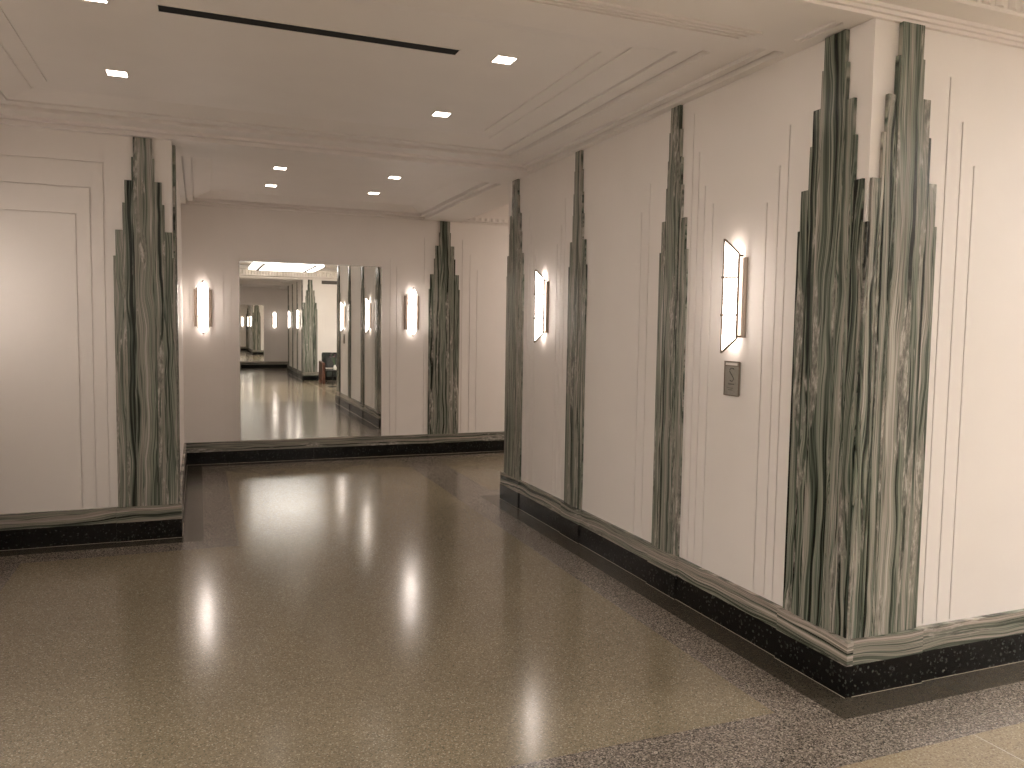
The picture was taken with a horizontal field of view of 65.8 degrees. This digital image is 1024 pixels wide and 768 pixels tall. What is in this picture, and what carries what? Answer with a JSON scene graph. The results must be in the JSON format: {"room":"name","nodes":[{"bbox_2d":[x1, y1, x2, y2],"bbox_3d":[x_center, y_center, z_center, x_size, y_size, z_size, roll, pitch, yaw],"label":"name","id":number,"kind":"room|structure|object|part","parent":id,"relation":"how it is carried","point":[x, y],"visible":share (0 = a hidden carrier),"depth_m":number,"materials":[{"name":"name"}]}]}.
{"room":"building lobby","nodes":[
{"label":"building lobby","id":0,"kind":"room"},
{"bbox_2d":[0,125,183,513],"bbox_3d":[-3.736,-0.419,7.129,1.364,2.930,3.264,-1,4,-22],"label":"wall","id":1,"kind":"structure","parent":0,"point":[62,195],"depth_m":5.59,"materials":[{"name":"white paint"}]},
{"bbox_2d":[0,503,181,550],"bbox_3d":[-3.133,1.032,5.696,1.402,0.253,0.040,-1,4,-22],"label":"baseboard","id":2,"kind":"structure","parent":1,"relation":"attached to","point":[28,530],"depth_m":5.72,"materials":[{"name":"black stone"}]},
{"bbox_2d":[113,137,177,506],"bbox_3d":[-2.674,-0.433,5.774,0.406,2.673,0.022,-1,4,-22],"label":"marble pilaster","id":3,"kind":"object","parent":1,"relation":"attached to","point":[143,262],"visible":1,"depth_m":5.78,"materials":[{"name":"stone"}]},
{"bbox_2d":[172,145,180,502],"bbox_3d":[-2.565,-0.451,6.051,0.022,2.673,0.406,-1,4,-22],"label":"marble pilaster","id":4,"kind":"object","parent":1,"relation":"attached to","point":[173,146],"visible":0.84,"depth_m":5.93,"materials":[{"name":"stone"}]},
{"bbox_2d":[179,443,186,535],"bbox_3d":[-3.103,0.908,7.479,0.040,0.253,3.264,-1,4,-22],"label":"baseboard","id":5,"kind":"structure","parent":1,"relation":"attached to","point":[183,473],"depth_m":7.38,"materials":[{"name":"black stone"}]},
{"bbox_2d":[181,204,508,442],"bbox_3d":[-0.182,-0.880,10.418,11.000,3.500,0.300,-1,4,-22],"label":"wall","id":6,"kind":"structure","parent":0,"point":[214,239],"depth_m":9.62,"materials":[{"name":"white paint"}]},
{"bbox_2d":[194,280,211,333],"bbox_3d":[-3.477,-0.863,8.905,0.190,0.602,0.095,-1,4,-22],"label":"wall sconce","id":7,"kind":"object","parent":6,"relation":"attached to","point":[202,294],"visible":1,"depth_m":8.90,"materials":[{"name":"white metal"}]},
{"bbox_3d":[-3.499,-0.862,8.889,0.076,0.593,0.003,2,4,21],"label":"glass pane","id":8,"kind":"part","parent":7,"relation":"part of","materials":[{"name":"white glass"}]},
{"bbox_3d":[-3.446,-0.863,8.908,0.003,0.593,0.076,3,4,26],"label":"glass pane","id":9,"kind":"part","parent":7,"relation":"part of","materials":[{"name":"white glass"}]},
{"bbox_2d":[239,261,381,440],"bbox_3d":[-2.371,-0.385,9.421,1.648,2.075,0.016,-1,4,-22],"label":"wall mirror","id":10,"kind":"object","parent":6,"relation":"attached to","point":[311,334],"visible":1,"depth_m":9.40,"materials":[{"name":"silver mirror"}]},
{"bbox_2d":[186,431,503,464],"bbox_3d":[0.490,0.743,10.624,9.036,0.253,0.040,-1,4,-22],"label":"baseboard","id":11,"kind":"structure","parent":6,"relation":"attached to","point":[198,453],"depth_m":9.60,"materials":[{"name":"black stone"}]},
{"bbox_2d":[404,287,418,335],"bbox_3d":[-1.230,-0.891,9.791,0.190,0.602,0.095,-1,4,-22],"label":"wall sconce","id":12,"kind":"object","parent":6,"relation":"attached to","point":[411,301],"visible":1,"depth_m":9.78,"materials":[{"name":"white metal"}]},
{"bbox_3d":[-1.253,-0.890,9.774,0.076,0.593,0.003,2,4,21],"label":"glass pane","id":13,"kind":"part","parent":12,"relation":"part of","materials":[{"name":"white glass"}]},
{"bbox_3d":[-1.200,-0.891,9.793,0.003,0.593,0.076,3,4,26],"label":"glass pane","id":14,"kind":"part","parent":12,"relation":"part of","materials":[{"name":"white glass"}]},
{"bbox_2d":[428,221,459,433],"bbox_3d":[-0.857,-0.700,9.990,0.406,2.673,0.022,-1,4,-22],"label":"marble pilaster","id":15,"kind":"object","parent":6,"relation":"attached to","point":[444,292],"visible":1,"depth_m":9.99,"materials":[{"name":"stone"}]},
{"bbox_2d":[461,204,508,225],"bbox_3d":[2.054,-2.203,11.004,5.780,0.276,0.066,-1,4,-22],"label":"trim","id":16,"kind":"structure","parent":6,"relation":"attached to","point":[498,216],"depth_m":10.09,"materials":[{"name":"white paint"}]},
{"bbox_2d":[0,0,872,221],"bbox_3d":[1.180,-2.085,6.926,11.000,0.570,7.010,-1,4,-22],"label":"ceiling","id":17,"kind":"structure","parent":0,"point":[191,79],"depth_m":4.70,"materials":[{"name":"white paint"}]},
{"bbox_2d":[85,0,108,3],"bbox_3d":[-1.866,-1.727,3.524,0.120,0.006,0.120,-1,4,-22],"label":"recessed light","id":18,"kind":"object","parent":17,"relation":"in","point":[98,1],"visible":1,"depth_m":3.58,"materials":[{"name":"white"}]},
{"bbox_2d":[104,69,128,77],"bbox_3d":[-2.300,-1.809,4.607,0.120,0.006,0.120,-1,4,-22],"label":"recessed light","id":19,"kind":"object","parent":17,"relation":"in","point":[109,72],"visible":1,"depth_m":4.61,"materials":[{"name":"white"}]},
{"bbox_2d":[273,166,286,169],"bbox_3d":[-2.144,-1.996,7.317,0.120,0.006,0.120,-1,4,-22],"label":"recessed light","id":20,"kind":"object","parent":17,"relation":"in","point":[274,167],"visible":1,"depth_m":7.32,"materials":[{"name":"white"}]},
{"bbox_2d":[156,3,460,55],"bbox_3d":[-0.957,-1.739,3.903,1.452,0.006,0.094,-1,4,-22],"label":"ceiling vent","id":21,"kind":"object","parent":17,"relation":"in","point":[162,8],"visible":1,"depth_m":3.88,"materials":[{"name":"black metal"}]},
{"bbox_2d":[0,7,633,138],"bbox_3d":[-1.166,-1.777,4.432,3.044,0.011,2.260,-1,4,-22],"label":"trim","id":22,"kind":"structure","parent":17,"relation":"attached to","point":[1,10],"depth_m":4.55,"materials":[{"name":"white paint"}]},
{"bbox_2d":[388,176,401,178],"bbox_3d":[-1.142,-2.007,7.691,0.120,0.006,0.120,-1,4,-22],"label":"recessed light","id":23,"kind":"object","parent":17,"relation":"in","point":[389,177],"visible":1,"depth_m":7.68,"materials":[{"name":"white"}]},
{"bbox_2d":[431,111,451,117],"bbox_3d":[-0.480,-1.836,5.383,0.120,0.006,0.120,-1,4,-22],"label":"recessed light","id":24,"kind":"object","parent":17,"relation":"in","point":[436,113],"visible":1,"depth_m":5.38,"materials":[{"name":"white"}]},
{"bbox_2d":[490,55,518,64],"bbox_3d":[-0.042,-1.752,4.275,0.120,0.006,0.120,-1,4,-22],"label":"recessed light","id":25,"kind":"object","parent":17,"relation":"in","point":[501,59],"visible":1,"depth_m":4.27,"materials":[{"name":"white glass"}]},
{"bbox_2d":[0,451,1023,767],"bbox_3d":[2.527,1.627,0.215,13.500,0.001,21.170,-1,4,-22],"label":"floor","id":26,"kind":"structure","parent":0,"point":[381,611],"depth_m":3.84,"materials":[{"name":"stone"}]},
{"bbox_2d":[508,18,947,625],"bbox_3d":[0.926,-0.233,5.473,0.420,2.930,4.240,-1,4,-22],"label":"wall","id":27,"kind":"structure","parent":0,"point":[747,141],"depth_m":4.47,"materials":[{"name":"white paint"}]},
{"bbox_2d":[504,179,523,479],"bbox_3d":[0.017,-0.489,7.164,0.022,2.673,0.406,-1,4,-22],"label":"marble pilaster","id":28,"kind":"object","parent":27,"relation":"attached to","point":[514,284],"visible":1,"depth_m":7.12,"materials":[{"name":"stone"}]},
{"bbox_2d":[533,269,548,342],"bbox_3d":[0.222,-0.642,6.543,0.095,0.602,0.190,-1,4,-22],"label":"wall sconce","id":29,"kind":"object","parent":27,"relation":"attached to","point":[541,303],"visible":1,"depth_m":6.51,"materials":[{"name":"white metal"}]},
{"bbox_3d":[0.224,-0.640,6.513,0.076,0.593,0.003,3,4,26],"label":"glass pane","id":30,"kind":"part","parent":29,"relation":"part of","materials":[{"name":"white glass"}]},
{"bbox_3d":[0.258,-0.635,6.558,0.018,0.418,0.190,-1,4,-22],"label":"plate","id":31,"kind":"part","parent":29,"relation":"part of","materials":[{"name":"brown metal"}]},
{"bbox_2d":[564,150,586,509],"bbox_3d":[0.482,-0.400,5.985,0.022,2.673,0.300,-1,4,-22],"label":"marble pilaster","id":32,"kind":"object","parent":27,"relation":"attached to","point":[577,270],"visible":1,"depth_m":5.96,"materials":[{"name":"stone"}]},
{"bbox_2d":[651,105,688,556],"bbox_3d":[0.958,-0.309,4.782,0.022,2.673,0.300,-1,4,-22],"label":"marble pilaster","id":33,"kind":"object","parent":27,"relation":"attached to","point":[673,257],"visible":1,"depth_m":4.75,"materials":[{"name":"stone"}]},
{"bbox_2d":[500,471,853,697],"bbox_3d":[0.692,1.105,5.482,0.040,0.253,4.316,-1,4,-22],"label":"baseboard","id":34,"kind":"structure","parent":27,"relation":"attached to","point":[825,657],"depth_m":4.45,"materials":[{"name":"black stone"}]},
{"bbox_2d":[517,0,842,42],"bbox_3d":[-0.558,-1.533,2.788,4.120,0.011,0.329,-1,4,-22],"label":"trim","id":35,"kind":"structure","parent":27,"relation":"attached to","point":[586,6],"depth_m":3.37,"materials":[{"name":"white paint"}]},
{"bbox_2d":[723,361,740,396],"bbox_3d":[1.181,-0.029,4.239,0.015,0.185,0.128,-1,4,-22],"label":"sign plate","id":36,"kind":"object","parent":27,"relation":"attached to","point":[732,369],"visible":1,"depth_m":4.23,"materials":[{"name":"silver metal"}]},
{"bbox_2d":[720,239,747,352],"bbox_3d":[1.147,-0.465,4.201,0.095,0.602,0.190,-1,4,-22],"label":"wall sconce","id":37,"kind":"object","parent":27,"relation":"attached to","point":[734,277],"visible":1,"depth_m":4.16,"materials":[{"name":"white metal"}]},
{"bbox_3d":[1.150,-0.463,4.171,0.076,0.593,0.003,3,4,26],"label":"glass pane","id":38,"kind":"part","parent":37,"relation":"part of","materials":[{"name":"white glass"}]},
{"bbox_3d":[1.183,-0.458,4.215,0.018,0.418,0.190,-1,4,-22],"label":"plate","id":39,"kind":"part","parent":37,"relation":"part of","materials":[{"name":"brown metal"}]},
{"bbox_2d":[783,29,864,637],"bbox_3d":[1.423,-0.220,3.604,0.022,2.673,0.406,-1,4,-22],"label":"marble pilaster","id":40,"kind":"object","parent":27,"relation":"attached to","point":[831,235],"visible":1,"depth_m":3.58,"materials":[{"name":"stone"}]},
{"bbox_2d":[918,34,1023,625],"bbox_3d":[4.649,-0.136,4.892,6.080,2.930,0.420,-1,4,-22],"label":"wall","id":41,"kind":"structure","parent":0,"point":[972,555],"depth_m":3.68,"materials":[{"name":"white paint"}]},
{"bbox_2d":[846,21,936,638],"bbox_3d":[1.694,-0.207,3.479,0.406,2.673,0.022,-1,4,-22],"label":"marble pilaster","id":42,"kind":"object","parent":41,"relation":"attached to","point":[900,229],"visible":1,"depth_m":3.47,"materials":[{"name":"stone"}]},
{"bbox_2d":[789,0,1023,48],"bbox_3d":[1.336,-1.664,3.133,12.900,0.276,0.200,-1,4,-22],"label":"crown molding","id":43,"kind":"structure","parent":41,"relation":"attached to","point":[1001,22],"depth_m":3.38,"materials":[{"name":"white paint"}]},
{"bbox_2d":[851,609,1023,696],"bbox_3d":[4.379,1.220,4.640,6.200,0.253,0.040,-1,4,-22],"label":"baseboard","id":44,"kind":"structure","parent":41,"relation":"attached to","point":[919,654],"depth_m":3.69,"materials":[{"name":"black stone"}]}
]}

